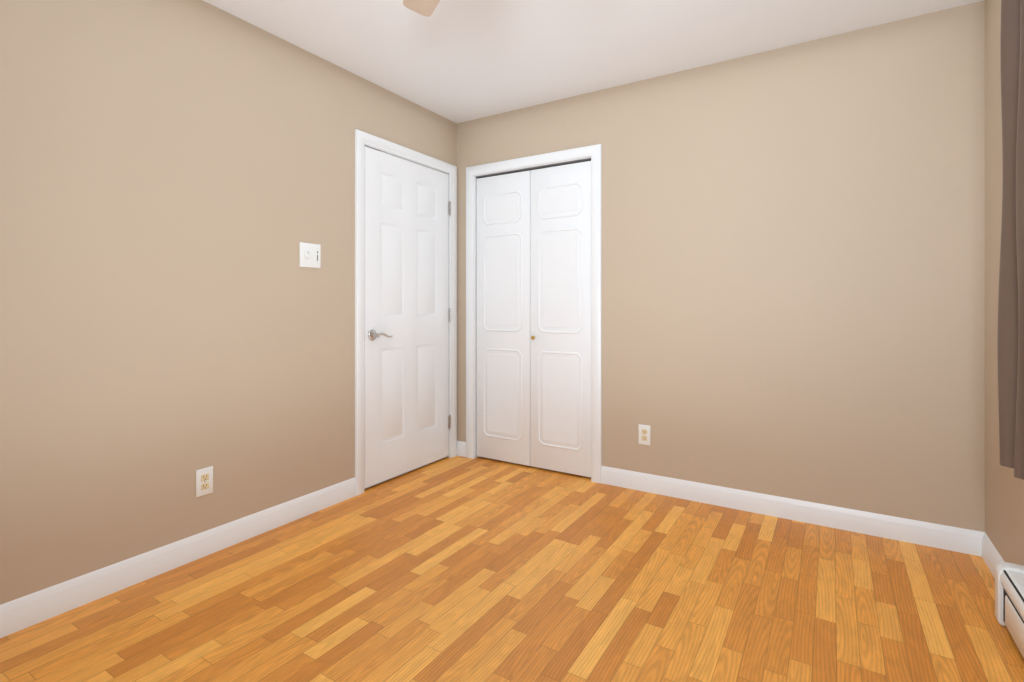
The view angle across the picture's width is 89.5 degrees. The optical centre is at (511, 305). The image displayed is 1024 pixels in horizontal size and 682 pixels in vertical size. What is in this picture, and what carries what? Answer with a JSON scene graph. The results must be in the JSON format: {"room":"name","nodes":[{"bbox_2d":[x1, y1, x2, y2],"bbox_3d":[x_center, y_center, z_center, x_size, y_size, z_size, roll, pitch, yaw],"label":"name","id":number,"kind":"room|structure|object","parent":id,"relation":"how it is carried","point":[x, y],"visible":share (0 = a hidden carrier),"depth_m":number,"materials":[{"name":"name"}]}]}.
{"room":"empty bedroom","nodes":[
{"label":"empty bedroom","id":0,"kind":"room"},
{"bbox_2d":[0,0,456,604],"bbox_3d":[-1.433,-0.120,2.264,0.120,2.440,3.940,0,0,32],"label":"wall","id":1,"kind":"structure","parent":0,"point":[176,182],"depth_m":2.14,"materials":[{"name":"beige paint"}]},
{"bbox_2d":[0,477,355,637],"bbox_3d":[-1.627,1.048,1.823,0.013,0.105,2.745,0,0,32],"label":"baseboard","id":2,"kind":"structure","parent":1,"relation":"attached to","point":[21,613],"depth_m":2.10,"materials":[{"name":"white paint"}]},
{"bbox_2d":[196,466,212,496],"bbox_3d":[-1.352,0.775,2.273,0.008,0.118,0.072,0,0,32],"label":"outlet","id":3,"kind":"object","parent":1,"relation":"attached to","point":[204,481],"visible":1,"depth_m":2.27,"materials":[{"name":"white plastic"}]},
{"bbox_2d":[299,242,320,267],"bbox_3d":[-1.060,-0.265,2.728,0.023,0.128,0.128,0,0,32],"label":"switch","id":4,"kind":"object","parent":1,"relation":"attached to","point":[310,255],"visible":1,"depth_m":2.73,"materials":[{"name":"white plastic"}]},
{"bbox_2d":[355,129,456,495],"bbox_3d":[-0.707,0.040,3.420,0.138,2.120,0.940,0,0,32],"label":"door frame","id":5,"kind":"structure","parent":1,"relation":"attached to","point":[362,138],"depth_m":3.04,"materials":[{"name":"white paint"}]},
{"bbox_2d":[364,145,450,488],"bbox_3d":[-0.653,0.070,3.391,0.092,2.035,0.803,0,0,32],"label":"entry door","id":6,"kind":"structure","parent":1,"relation":"in","point":[407,318],"depth_m":3.35,"materials":[{"name":"white paint"}]},
{"bbox_2d":[0,456,1023,681],"bbox_3d":[-0.415,1.150,2.092,4.290,0.100,4.720,0,0,32],"label":"floor","id":7,"kind":"structure","parent":0,"point":[462,569],"depth_m":1.91,"materials":[{"name":"laminate"}]},
{"bbox_2d":[203,0,982,122],"bbox_3d":[-0.415,-1.390,2.092,4.290,0.100,4.720,0,0,32],"label":"ceiling","id":8,"kind":"structure","parent":0,"point":[457,61],"depth_m":2.57,"materials":[{"name":"paint"}]},
{"bbox_2d":[403,0,439,16],"bbox_3d":[-0.112,-1.122,1.434,0.774,0.436,0.774,0,0,17],"label":"fan","id":9,"kind":"object","parent":8,"relation":"hanging from","point":[426,8],"visible":1,"depth_m":1.84,"materials":[{"name":"beige"}]},
{"bbox_2d":[457,0,984,531],"bbox_3d":[0.916,-0.120,3.055,3.040,2.440,0.120,0,0,32],"label":"wall","id":10,"kind":"structure","parent":0,"point":[793,272],"depth_m":2.64,"materials":[{"name":"beige paint"}]},
{"bbox_2d":[457,441,465,456],"bbox_3d":[-0.370,1.048,3.774,0.095,0.105,0.013,0,0,32],"label":"baseboard","id":11,"kind":"structure","parent":10,"relation":"attached to","point":[461,448],"depth_m":3.77,"materials":[{"name":"white paint"}]},
{"bbox_2d":[466,144,601,482],"bbox_3d":[0.147,0.075,3.532,0.940,2.050,0.122,0,0,32],"label":"door frame","id":12,"kind":"structure","parent":10,"relation":"attached to","point":[476,177],"depth_m":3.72,"materials":[{"name":"white paint"}]},
{"bbox_2d":[477,161,590,476],"bbox_3d":[0.123,0.090,3.493,0.890,2.019,0.067,0,0,32],"label":"closet door","id":13,"kind":"structure","parent":10,"relation":"in","point":[533,318],"depth_m":3.47,"materials":[{"name":"white paint"}]},
{"bbox_2d":[639,424,650,445],"bbox_3d":[0.785,0.767,3.062,0.072,0.118,0.008,0,0,32],"label":"outlet","id":14,"kind":"object","parent":10,"relation":"attached to","point":[644,434],"visible":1,"depth_m":3.06,"materials":[{"name":"white plastic"}]},
{"bbox_2d":[601,466,984,556],"bbox_3d":[1.313,1.048,2.732,1.785,0.105,0.013,0,0,32],"label":"baseboard","id":15,"kind":"structure","parent":10,"relation":"attached to","point":[957,539],"depth_m":2.61,"materials":[{"name":"white paint"}]},
{"bbox_2d":[985,0,1023,564],"bbox_3d":[1.120,-0.120,0.612,0.120,2.440,3.820,0,0,32],"label":"wall","id":16,"kind":"structure","parent":0,"point":[1004,509],"depth_m":2.13,"materials":[{"name":"beige paint"}]},
{"bbox_2d":[982,533,1004,577],"bbox_3d":[1.918,1.048,2.026,0.013,0.105,0.575,0,0,32],"label":"baseboard","id":17,"kind":"structure","parent":16,"relation":"attached to","point":[992,557],"depth_m":2.15,"materials":[{"name":"white paint"}]},
{"bbox_2d":[995,562,1023,657],"bbox_3d":[1.213,0.994,0.957,0.084,0.204,1.966,0,0,32],"label":"heater","id":18,"kind":"object","parent":16,"relation":"attached to","point":[1009,596],"visible":1,"depth_m":1.70,"materials":[{"name":"metal"}]},
{"bbox_2d":[997,0,1023,479],"bbox_3d":[1.214,-0.378,1.000,0.127,1.755,1.944,0,0,32],"label":"curtain","id":19,"kind":"object","parent":16,"relation":"attached to","point":[1010,345],"visible":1,"depth_m":1.58,"materials":[{"name":"fabric"}]}
]}

